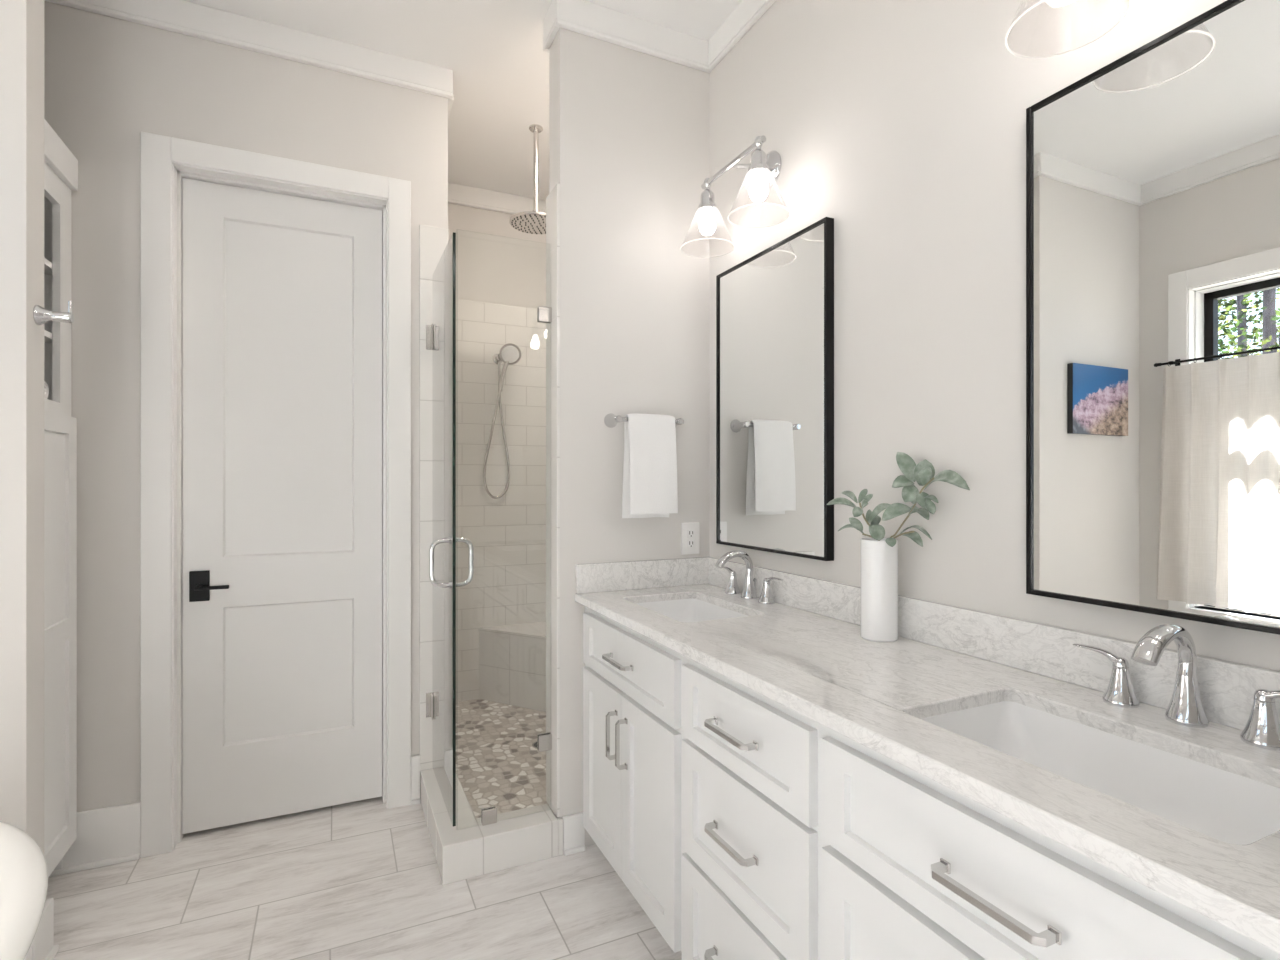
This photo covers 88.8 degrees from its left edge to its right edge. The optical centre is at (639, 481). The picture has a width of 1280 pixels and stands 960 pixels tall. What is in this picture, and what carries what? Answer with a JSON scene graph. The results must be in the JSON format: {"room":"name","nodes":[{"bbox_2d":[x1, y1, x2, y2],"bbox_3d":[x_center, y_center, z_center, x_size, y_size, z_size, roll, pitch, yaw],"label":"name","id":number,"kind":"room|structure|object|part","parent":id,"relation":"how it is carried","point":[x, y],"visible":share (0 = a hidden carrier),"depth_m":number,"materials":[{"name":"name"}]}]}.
{"room":"bathroom","nodes":[
{"label":"bathroom","id":0,"kind":"room"},
{"bbox_2d":[0,0,43,853],"bbox_3d":[-2.009,-0.200,1.548,0.889,3.000,0.115,0,0,-25],"label":"wall","id":1,"kind":"structure","parent":0,"point":[21,21],"depth_m":1.68,"materials":[{"name":"white paint"}]},
{"bbox_2d":[24,898,58,959],"bbox_3d":[-1.994,1.225,1.549,0.917,0.150,0.159,0,0,-25],"label":"baseboard","id":2,"kind":"structure","parent":1,"relation":"attached to","point":[42,947],"depth_m":1.75,"materials":[{"name":"white paint"}]},
{"bbox_2d":[33,301,73,325],"bbox_3d":[-1.576,-0.454,1.761,0.075,0.072,0.054,0,0,-25],"label":"robe hook","id":3,"kind":"object","parent":1,"relation":"attached to","point":[41,315],"visible":1,"depth_m":1.75,"materials":[{"name":"silver metal"}]},
{"bbox_3d":[-1.561,-0.445,1.768,0.041,0.029,0.029,0,0,-25],"label":"arm","id":4,"kind":"part","parent":3,"relation":"part of","materials":[{"name":"silver metal"}]},
{"bbox_2d":[44,1,447,811],"bbox_3d":[-1.743,-0.200,2.332,2.034,3.000,0.140,0,0,-25],"label":"wall","id":5,"kind":"structure","parent":0,"point":[108,80],"depth_m":2.26,"materials":[{"name":"white paint"}]},
{"bbox_2d":[49,755,420,876],"bbox_3d":[-1.421,1.205,2.400,1.171,0.190,0.028,0,0,-25],"label":"baseboard","id":6,"kind":"structure","parent":5,"relation":"attached to","point":[106,836],"depth_m":2.22,"materials":[{"name":"white paint"}]},
{"bbox_2d":[44,0,453,115],"bbox_3d":[-1.924,-1.644,2.747,2.058,0.112,1.074,0,0,-25],"label":"trim","id":7,"kind":"structure","parent":5,"relation":"attached to","point":[178,16],"depth_m":2.43,"materials":[{"name":"white paint"}]},
{"bbox_2d":[140,131,410,857],"bbox_3d":[-1.354,0.045,2.509,0.886,2.510,0.148,0,0,-25],"label":"door","id":8,"kind":"structure","parent":5,"relation":"in","point":[275,292],"depth_m":2.50,"materials":[{"name":"white paint"}]},
{"bbox_3d":[-1.614,0.383,2.393,0.062,0.111,0.010,0,0,-25],"label":"handle","id":9,"kind":"part","parent":8,"relation":"part of","materials":[{"name":"black metal"}]},
{"bbox_3d":[-1.563,0.385,2.386,0.109,0.022,0.045,0,0,-25],"label":"lever","id":10,"kind":"part","parent":8,"relation":"part of","materials":[{"name":"black metal"}]},
{"bbox_2d":[426,232,473,826],"bbox_3d":[-0.736,0.162,2.440,0.150,2.007,0.514,0,0,-25],"label":"shower door","id":11,"kind":"structure","parent":5,"relation":"attached to","point":[441,335],"depth_m":2.37,"materials":[{"name":"clear glass"}]},
{"bbox_3d":[-0.735,0.162,2.437,0.010,2.007,0.506,0,0,-25],"label":"glass pane","id":12,"kind":"part","parent":11,"relation":"part of","materials":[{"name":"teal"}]},
{"bbox_3d":[-0.650,0.279,2.255,0.150,0.180,0.026,0,0,-25],"label":"handle","id":13,"kind":"part","parent":11,"relation":"part of","materials":[{"name":"silver metal"}]},
{"bbox_2d":[45,796,681,959],"bbox_3d":[-0.701,1.350,0.970,3.350,0.100,5.650,0,0,-25],"label":"floor","id":14,"kind":"structure","parent":0,"point":[357,880],"depth_m":2.02,"materials":[{"name":"tile"}]},
{"bbox_2d":[0,821,47,959],"bbox_3d":[-1.251,1.008,0.729,0.800,0.585,1.440,0,0,-25],"label":"bathtub","id":15,"kind":"object","parent":14,"relation":"on","point":[23,865],"visible":1,"depth_m":1.15,"materials":[{"name":"white ceramic"}]},
{"bbox_2d":[44,119,77,876],"bbox_3d":[-2.021,0.110,1.871,0.520,2.380,0.476,0,0,-25],"label":"linen cabinet","id":16,"kind":"object","parent":14,"relation":"on","point":[60,165],"visible":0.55,"depth_m":2.09,"materials":[{"name":"white paint"}]},
{"bbox_2d":[44,381,48,398],"bbox_3d":[-1.969,-0.284,1.974,0.262,0.058,0.064,0,0,-25],"label":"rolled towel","id":17,"kind":"object","parent":16,"relation":"on","point":[46,390],"visible":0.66,"depth_m":2.04,"materials":[{"name":"white fabric"}]},
{"bbox_2d":[44,257,51,274],"bbox_3d":[-2.033,-0.690,1.865,0.464,0.018,0.440,0,0,-25],"label":"shelf","id":18,"kind":"object","parent":16,"relation":"attached to","point":[47,264],"depth_m":2.09,"materials":[{"name":"white paint"}]},
{"bbox_2d":[44,330,51,342],"bbox_3d":[-2.033,-0.465,1.865,0.464,0.018,0.440,0,0,-25],"label":"shelf","id":19,"kind":"object","parent":16,"relation":"attached to","point":[47,335],"depth_m":2.08,"materials":[{"name":"white paint"}]},
{"bbox_3d":[-1.794,0.488,1.977,0.020,1.400,0.430,0,0,-25],"label":"door","id":20,"kind":"part","parent":16,"relation":"part of","materials":[{"name":"white paint"}]},
{"bbox_3d":[-2.022,-1.028,1.870,0.518,0.105,0.476,0,0,-25],"label":"cap moulding","id":21,"kind":"part","parent":16,"relation":"part of","materials":[{"name":"white paint"}]},
{"bbox_2d":[420,769,562,884],"bbox_3d":[-0.581,1.238,2.467,0.406,0.125,0.614,0,0,-25],"label":"shower curb","id":22,"kind":"object","parent":14,"relation":"on","point":[468,849],"visible":0.92,"depth_m":2.22,"materials":[{"name":"tile"}]},
{"bbox_2d":[481,306,551,825],"bbox_3d":[-0.467,0.162,2.271,0.330,2.024,0.023,0,0,-25],"label":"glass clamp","id":23,"kind":"object","parent":22,"relation":"on","point":[544,314],"visible":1,"depth_m":2.31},
{"bbox_2d":[583,607,1279,959],"bbox_3d":[0.436,0.863,1.511,0.569,0.874,2.006,0,0,-25],"label":"vanity cabinet","id":24,"kind":"object","parent":14,"relation":"on","point":[744,826],"visible":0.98,"depth_m":1.22,"materials":[{"name":"white paint"}]},
{"bbox_3d":[-0.118,0.925,2.132,0.020,0.555,0.336,0,0,-25],"label":"door","id":25,"kind":"part","parent":24,"relation":"part of","materials":[{"name":"white paint"}]},
{"bbox_3d":[-0.087,0.778,2.001,0.035,0.151,0.016,0,0,-25],"label":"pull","id":26,"kind":"part","parent":24,"relation":"part of","materials":[{"name":"silver metal"}]},
{"bbox_3d":[-0.071,0.542,1.966,0.035,0.016,0.171,0,0,-25],"label":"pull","id":27,"kind":"part","parent":24,"relation":"part of","materials":[{"name":"silver metal"}]},
{"bbox_3d":[-0.055,0.778,1.933,0.035,0.151,0.016,0,0,-25],"label":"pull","id":28,"kind":"part","parent":24,"relation":"part of","materials":[{"name":"silver metal"}]},
{"bbox_3d":[-0.046,0.544,1.978,0.020,0.175,0.676,0,0,-25],"label":"drawer","id":29,"kind":"part","parent":24,"relation":"part of","materials":[{"name":"white paint"}]},
{"bbox_3d":[0.026,0.925,1.824,0.020,0.555,0.336,0,0,-25],"label":"door","id":30,"kind":"part","parent":24,"relation":"part of","materials":[{"name":"white paint"}]},
{"bbox_3d":[0.191,1.065,1.406,0.035,0.016,0.171,0,0,-25],"label":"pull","id":31,"kind":"part","parent":24,"relation":"part of","materials":[{"name":"silver metal"}]},
{"bbox_3d":[0.191,0.778,1.406,0.035,0.016,0.171,0,0,-25],"label":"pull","id":32,"kind":"part","parent":24,"relation":"part of","materials":[{"name":"silver metal"}]},
{"bbox_3d":[0.191,0.542,1.406,0.035,0.016,0.171,0,0,-25],"label":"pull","id":33,"kind":"part","parent":24,"relation":"part of","materials":[{"name":"silver metal"}]},
{"bbox_3d":[0.215,1.067,1.418,0.020,0.273,0.485,0,0,-25],"label":"drawer","id":34,"kind":"part","parent":24,"relation":"part of","materials":[{"name":"white paint"}]},
{"bbox_3d":[0.215,0.780,1.418,0.020,0.271,0.485,0,0,-25],"label":"drawer","id":35,"kind":"part","parent":24,"relation":"part of","materials":[{"name":"white paint"}]},
{"bbox_3d":[0.215,0.544,1.418,0.020,0.175,0.485,0,0,-25],"label":"drawer","id":36,"kind":"part","parent":24,"relation":"part of","materials":[{"name":"white paint"}]},
{"bbox_3d":[0.404,0.927,1.015,0.020,0.551,0.338,0,0,-25],"label":"door","id":37,"kind":"part","parent":24,"relation":"part of","materials":[{"name":"white paint"}]},
{"bbox_2d":[575,557,1279,952],"bbox_3d":[0.444,0.358,1.515,0.553,0.132,2.008,0,0,-25],"label":"countertop","id":38,"kind":"structure","parent":24,"relation":"on","point":[806,652],"depth_m":1.19,"materials":[{"name":"white stone"}]},
{"bbox_2d":[635,598,747,621],"bbox_3d":[0.158,0.480,2.084,0.330,0.128,0.484,0,0,-25],"label":"sink","id":39,"kind":"object","parent":38,"relation":"in","point":[682,610],"visible":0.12,"depth_m":2.28,"materials":[{"name":"white ceramic"}]},
{"bbox_2d":[715,550,782,604],"bbox_3d":[0.323,0.312,2.184,0.160,0.164,0.358,0,0,-25],"label":"faucet","id":40,"kind":"object","parent":38,"relation":"on","point":[749,589],"visible":1,"depth_m":2.19,"materials":[{"name":"silver metal"}]},
{"bbox_3d":[0.312,0.317,2.325,0.024,0.026,0.092,0,0,-25],"label":"lever","id":41,"kind":"part","parent":40,"relation":"part of","materials":[{"name":"silver metal"}]},
{"bbox_3d":[0.326,0.361,2.294,0.054,0.066,0.054,0,0,-25],"label":"handle","id":42,"kind":"part","parent":40,"relation":"part of","materials":[{"name":"silver metal"}]},
{"bbox_3d":[0.322,0.312,2.183,0.157,0.164,0.056,0,0,-25],"label":"spout","id":43,"kind":"part","parent":40,"relation":"part of","materials":[{"name":"silver metal"}]},
{"bbox_3d":[0.410,0.361,2.115,0.054,0.066,0.054,0,0,-25],"label":"handle","id":44,"kind":"part","parent":40,"relation":"part of","materials":[{"name":"silver metal"}]},
{"bbox_3d":[0.424,0.317,2.084,0.024,0.026,0.092,0,0,-25],"label":"lever","id":45,"kind":"part","parent":40,"relation":"part of","materials":[{"name":"silver metal"}]},
{"bbox_2d":[861,538,897,641],"bbox_3d":[0.602,0.270,1.643,0.089,0.249,0.089,0,0,-25],"label":"vase","id":46,"kind":"object","parent":38,"relation":"on","point":[879,560],"visible":0.94,"depth_m":1.60,"materials":[{"name":"white ceramic"}]},
{"bbox_2d":[827,489,890,540],"bbox_3d":[0.556,0.157,1.635,0.156,0.278,0.085,0,0,-4],"label":"sprig","id":47,"kind":"object","parent":46,"relation":"in","point":[877,532],"visible":0.94,"depth_m":1.64,"materials":[{"name":"green plant"}]},
{"bbox_3d":[0.578,0.174,1.643,0.053,0.244,0.025,0,0,-12],"label":"stem","id":48,"kind":"part","parent":47,"relation":"part of","materials":[{"name":"beige"}]},
{"bbox_2d":[882,452,969,546],"bbox_3d":[0.673,0.111,1.546,0.061,0.370,0.234,0,0,-38],"label":"sprig","id":49,"kind":"object","parent":46,"relation":"in","point":[923,473],"visible":1,"depth_m":1.58,"materials":[{"name":"green plant"}]},
{"bbox_3d":[0.657,0.143,1.595,0.024,0.307,0.137,0,0,-39],"label":"stem","id":50,"kind":"part","parent":49,"relation":"part of","materials":[{"name":"beige"}]},
{"bbox_2d":[921,701,1279,844],"bbox_3d":[0.675,0.480,0.977,0.330,0.128,0.514,0,0,-25],"label":"sink","id":51,"kind":"object","parent":38,"relation":"in","point":[1219,804],"visible":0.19,"depth_m":1.04,"materials":[{"name":"white ceramic"}]},
{"bbox_2d":[1073,624,1279,750],"bbox_3d":[0.852,0.312,1.051,0.160,0.164,0.358,0,0,-25],"label":"faucet","id":52,"kind":"object","parent":38,"relation":"on","point":[1185,707],"visible":1,"depth_m":1.05,"materials":[{"name":"silver metal"}]},
{"bbox_3d":[0.841,0.317,1.192,0.024,0.026,0.092,0,0,-25],"label":"lever","id":53,"kind":"part","parent":52,"relation":"part of","materials":[{"name":"silver metal"}]},
{"bbox_3d":[0.855,0.361,1.162,0.054,0.066,0.054,0,0,-25],"label":"handle","id":54,"kind":"part","parent":52,"relation":"part of","materials":[{"name":"silver metal"}]},
{"bbox_3d":[0.851,0.312,1.050,0.157,0.164,0.056,0,0,-25],"label":"spout","id":55,"kind":"part","parent":52,"relation":"part of","materials":[{"name":"silver metal"}]},
{"bbox_3d":[0.939,0.361,0.982,0.054,0.066,0.054,0,0,-25],"label":"handle","id":56,"kind":"part","parent":52,"relation":"part of","materials":[{"name":"silver metal"}]},
{"bbox_3d":[0.953,0.317,0.951,0.024,0.026,0.092,0,0,-25],"label":"lever","id":57,"kind":"part","parent":52,"relation":"part of","materials":[{"name":"silver metal"}]},
{"bbox_3d":[0.451,0.544,0.848,0.035,0.016,0.171,0,0,-25],"label":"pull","id":58,"kind":"part","parent":24,"relation":"part of","materials":[{"name":"silver metal"}]},
{"bbox_3d":[0.476,0.546,0.860,0.020,0.179,0.680,0,0,-25],"label":"drawer","id":59,"kind":"part","parent":24,"relation":"part of","materials":[{"name":"white paint"}]},
{"bbox_2d":[183,0,742,200],"bbox_3d":[-0.646,-1.750,0.995,3.230,0.100,5.650,0,0,-25],"label":"ceiling","id":60,"kind":"structure","parent":0,"point":[493,49],"depth_m":2.53,"materials":[{"name":"white paint"}]},
{"bbox_2d":[509,124,545,233],"bbox_3d":[-0.500,-1.466,3.140,0.250,0.468,0.250,0,0,-25],"label":"shower","id":61,"kind":"object","parent":60,"relation":"hanging from","point":[531,222],"visible":0.72,"depth_m":3.13,"materials":[{"name":"silver metal"}]},
{"bbox_3d":[-0.500,-1.478,3.140,0.034,0.425,0.034,0,0,-25],"label":"rod","id":62,"kind":"part","parent":61,"relation":"part of","materials":[{"name":"silver metal"}]},
{"bbox_2d":[448,203,545,701],"bbox_3d":[-1.778,-0.200,3.468,2.931,3.000,0.130,0,0,-25],"label":"wall","id":63,"kind":"structure","parent":0,"point":[501,268],"depth_m":3.83,"materials":[{"name":"white tile"}]},
{"bbox_2d":[448,182,545,213],"bbox_3d":[-0.820,-1.644,3.842,0.879,0.112,0.024,0,0,-25],"label":"trim","id":64,"kind":"structure","parent":63,"relation":"attached to","point":[463,195],"depth_m":3.81,"materials":[{"name":"white paint"}]},
{"bbox_2d":[483,343,520,498],"bbox_3d":[-0.786,-0.344,3.781,0.210,0.890,0.126,0,0,18],"label":"handheld shower","id":65,"kind":"object","parent":63,"relation":"attached to","point":[509,354],"visible":1,"depth_m":3.76,"materials":[{"name":"silver metal"}]},
{"bbox_2d":[456,699,548,817],"bbox_3d":[-0.511,1.280,3.147,0.887,0.040,1.525,0,0,-25],"label":"floor","id":66,"kind":"structure","parent":0,"point":[498,765],"depth_m":3.01,"materials":[{"name":"stone"}]},
{"bbox_2d":[478,621,545,711],"bbox_3d":[-0.530,1.053,3.573,0.557,0.412,0.734,0,0,-25],"label":"shower bench","id":67,"kind":"object","parent":66,"relation":"on","point":[512,658],"visible":0.36,"depth_m":3.68,"materials":[{"name":"tile"}]},
{"bbox_2d":[532,741,536,748],"bbox_3d":[-0.462,1.258,3.128,0.110,0.004,0.110,0,0,-25],"label":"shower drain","id":68,"kind":"object","parent":66,"relation":"on","point":[534,745],"visible":0.14,"depth_m":3.11,"materials":[{"name":"silver metal"}]},
{"bbox_2d":[546,27,709,855],"bbox_3d":[-0.032,-0.200,2.461,0.618,3.000,0.163,0,0,-25],"label":"wall","id":69,"kind":"structure","parent":0,"point":[628,332],"depth_m":2.37,"materials":[{"name":"white paint"}]},
{"bbox_2d":[543,0,711,72],"bbox_3d":[-0.039,-1.644,2.467,0.626,0.112,0.173,0,0,-25],"label":"trim","id":70,"kind":"structure","parent":69,"relation":"attached to","point":[583,17],"depth_m":2.38,"materials":[{"name":"white paint"}]},
{"bbox_2d":[604,413,683,427],"bbox_3d":[0.022,-0.221,2.382,0.297,0.052,0.082,0,0,-25],"label":"towel bar","id":71,"kind":"object","parent":69,"relation":"attached to","point":[611,420],"visible":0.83,"depth_m":2.35,"materials":[{"name":"silver metal"}]},
{"bbox_3d":[-0.089,-0.221,2.330,0.052,0.052,0.082,0,0,-25],"label":"post","id":72,"kind":"part","parent":71,"relation":"part of","materials":[{"name":"silver metal"}]},
{"bbox_2d":[622,413,677,517],"bbox_3d":[0.037,-0.056,2.358,0.189,0.377,0.086,0,0,-25],"label":"hand towel","id":73,"kind":"object","parent":71,"relation":"hanging from","point":[650,456],"visible":0.99,"depth_m":2.33,"materials":[{"name":"white fabric"}]},
{"bbox_3d":[0.133,-0.221,2.434,0.052,0.052,0.082,0,0,-25],"label":"post","id":74,"kind":"part","parent":71,"relation":"part of","materials":[{"name":"silver metal"}]},
{"bbox_2d":[681,522,698,554],"bbox_3d":[0.194,0.217,2.501,0.079,0.121,0.010,0,0,-25],"label":"electrical outlet","id":75,"kind":"object","parent":69,"relation":"attached to","point":[689,531],"visible":1,"depth_m":2.50,"materials":[{"name":"white plastic"}]},
{"bbox_2d":[687,529,694,537],"bbox_3d":[0.195,0.198,2.499,0.033,0.034,0.004,0,0,-25],"label":"receptacle","id":76,"kind":"object","parent":75,"relation":"attached to","point":[690,532],"depth_m":2.50,"materials":[{"name":"white plastic"}]},
{"bbox_2d":[687,539,694,547],"bbox_3d":[0.195,0.237,2.499,0.033,0.034,0.004,0,0,-25],"label":"receptacle","id":77,"kind":"object","parent":75,"relation":"attached to","point":[690,542],"depth_m":2.50,"materials":[{"name":"white plastic"}]},
{"bbox_2d":[710,0,1279,670],"bbox_3d":[0.727,-0.200,1.697,0.130,3.000,5.460,0,0,-25],"label":"wall","id":78,"kind":"structure","parent":0,"point":[900,123],"depth_m":1.61,"materials":[{"name":"white paint"}]},
{"bbox_2d":[680,135,789,257],"bbox_3d":[0.325,-0.953,2.133,0.249,0.297,0.487,0,0,-25],"label":"vanity light","id":79,"kind":"object","parent":78,"relation":"attached to","point":[765,169],"visible":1,"depth_m":2.13,"materials":[{"name":"silver metal"}]},
{"bbox_3d":[0.233,-0.874,2.255,0.184,0.134,0.184,0,0,-25],"label":"lamp shade","id":80,"kind":"part","parent":79,"relation":"part of","materials":[{"name":"clear glass"}]},
{"bbox_2d":[698,178,716,213],"bbox_3d":[0.233,-0.991,2.255,0.064,0.112,0.064,0,0,-25],"label":"socket","id":81,"kind":"object","parent":79,"relation":"attached to","point":[707,206],"depth_m":2.24,"materials":[{"name":"silver metal"}]},
{"bbox_3d":[0.233,-0.893,2.255,0.056,0.084,0.056,0,0,-25],"label":"bulb","id":82,"kind":"part","parent":79,"relation":"part of","materials":[{"name":"white glass"}]},
{"bbox_3d":[0.353,-1.035,2.146,0.126,0.027,0.015,0,0,-25],"label":"arm","id":83,"kind":"part","parent":79,"relation":"part of","materials":[{"name":"silver metal"}]},
{"bbox_2d":[748,135,768,177],"bbox_3d":[0.360,-0.991,1.983,0.064,0.112,0.064,0,0,-25],"label":"socket","id":84,"kind":"object","parent":79,"relation":"attached to","point":[759,167],"depth_m":1.97,"materials":[{"name":"silver metal"}]},
{"bbox_3d":[0.360,-0.893,1.983,0.056,0.084,0.056,0,0,-25],"label":"bulb","id":85,"kind":"part","parent":79,"relation":"part of","materials":[{"name":"white glass"}]},
{"bbox_3d":[0.360,-0.874,1.983,0.184,0.134,0.184,0,0,-25],"label":"lamp shade","id":86,"kind":"part","parent":79,"relation":"part of","materials":[{"name":"clear glass"}]},
{"bbox_2d":[708,0,775,69],"bbox_3d":[0.688,-1.644,1.629,0.018,0.112,1.974,0,0,-25],"label":"trim","id":87,"kind":"structure","parent":78,"relation":"attached to","point":[747,13],"depth_m":2.35,"materials":[{"name":"white paint"}]},
{"bbox_2d":[716,217,833,560],"bbox_3d":[0.426,-0.269,2.174,0.031,1.000,0.603,0,0,-25],"label":"mirror","id":88,"kind":"object","parent":78,"relation":"attached to","point":[775,307],"visible":1,"depth_m":2.10,"materials":[{"name":"black mirror"}]},
{"bbox_2d":[708,557,1279,729],"bbox_3d":[0.686,0.343,1.628,0.020,0.102,1.966,0,0,-25],"label":"backsplash","id":89,"kind":"structure","parent":78,"relation":"attached to","point":[1227,689],"depth_m":1.34,"materials":[{"name":"white stone"}]},
{"bbox_2d":[1005,0,1131,58],"bbox_3d":[0.841,-0.953,1.027,0.249,0.297,0.487,0,0,-25],"label":"vanity light","id":90,"kind":"object","parent":78,"relation":"attached to","point":[1014,21],"visible":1,"depth_m":1.17,"materials":[{"name":"silver metal"}]},
{"bbox_3d":[0.749,-0.874,1.150,0.184,0.134,0.184,0,0,-25],"label":"lamp shade","id":91,"kind":"part","parent":90,"relation":"part of","materials":[{"name":"clear glass"}]},
{"bbox_2d":[1026,0,1279,634],"bbox_3d":[0.936,-0.269,1.081,0.031,1.000,0.600,0,0,-25],"label":"mirror","id":92,"kind":"object","parent":78,"relation":"attached to","point":[1153,176],"visible":1,"depth_m":1.13,"materials":[{"name":"black mirror"}]}
]}

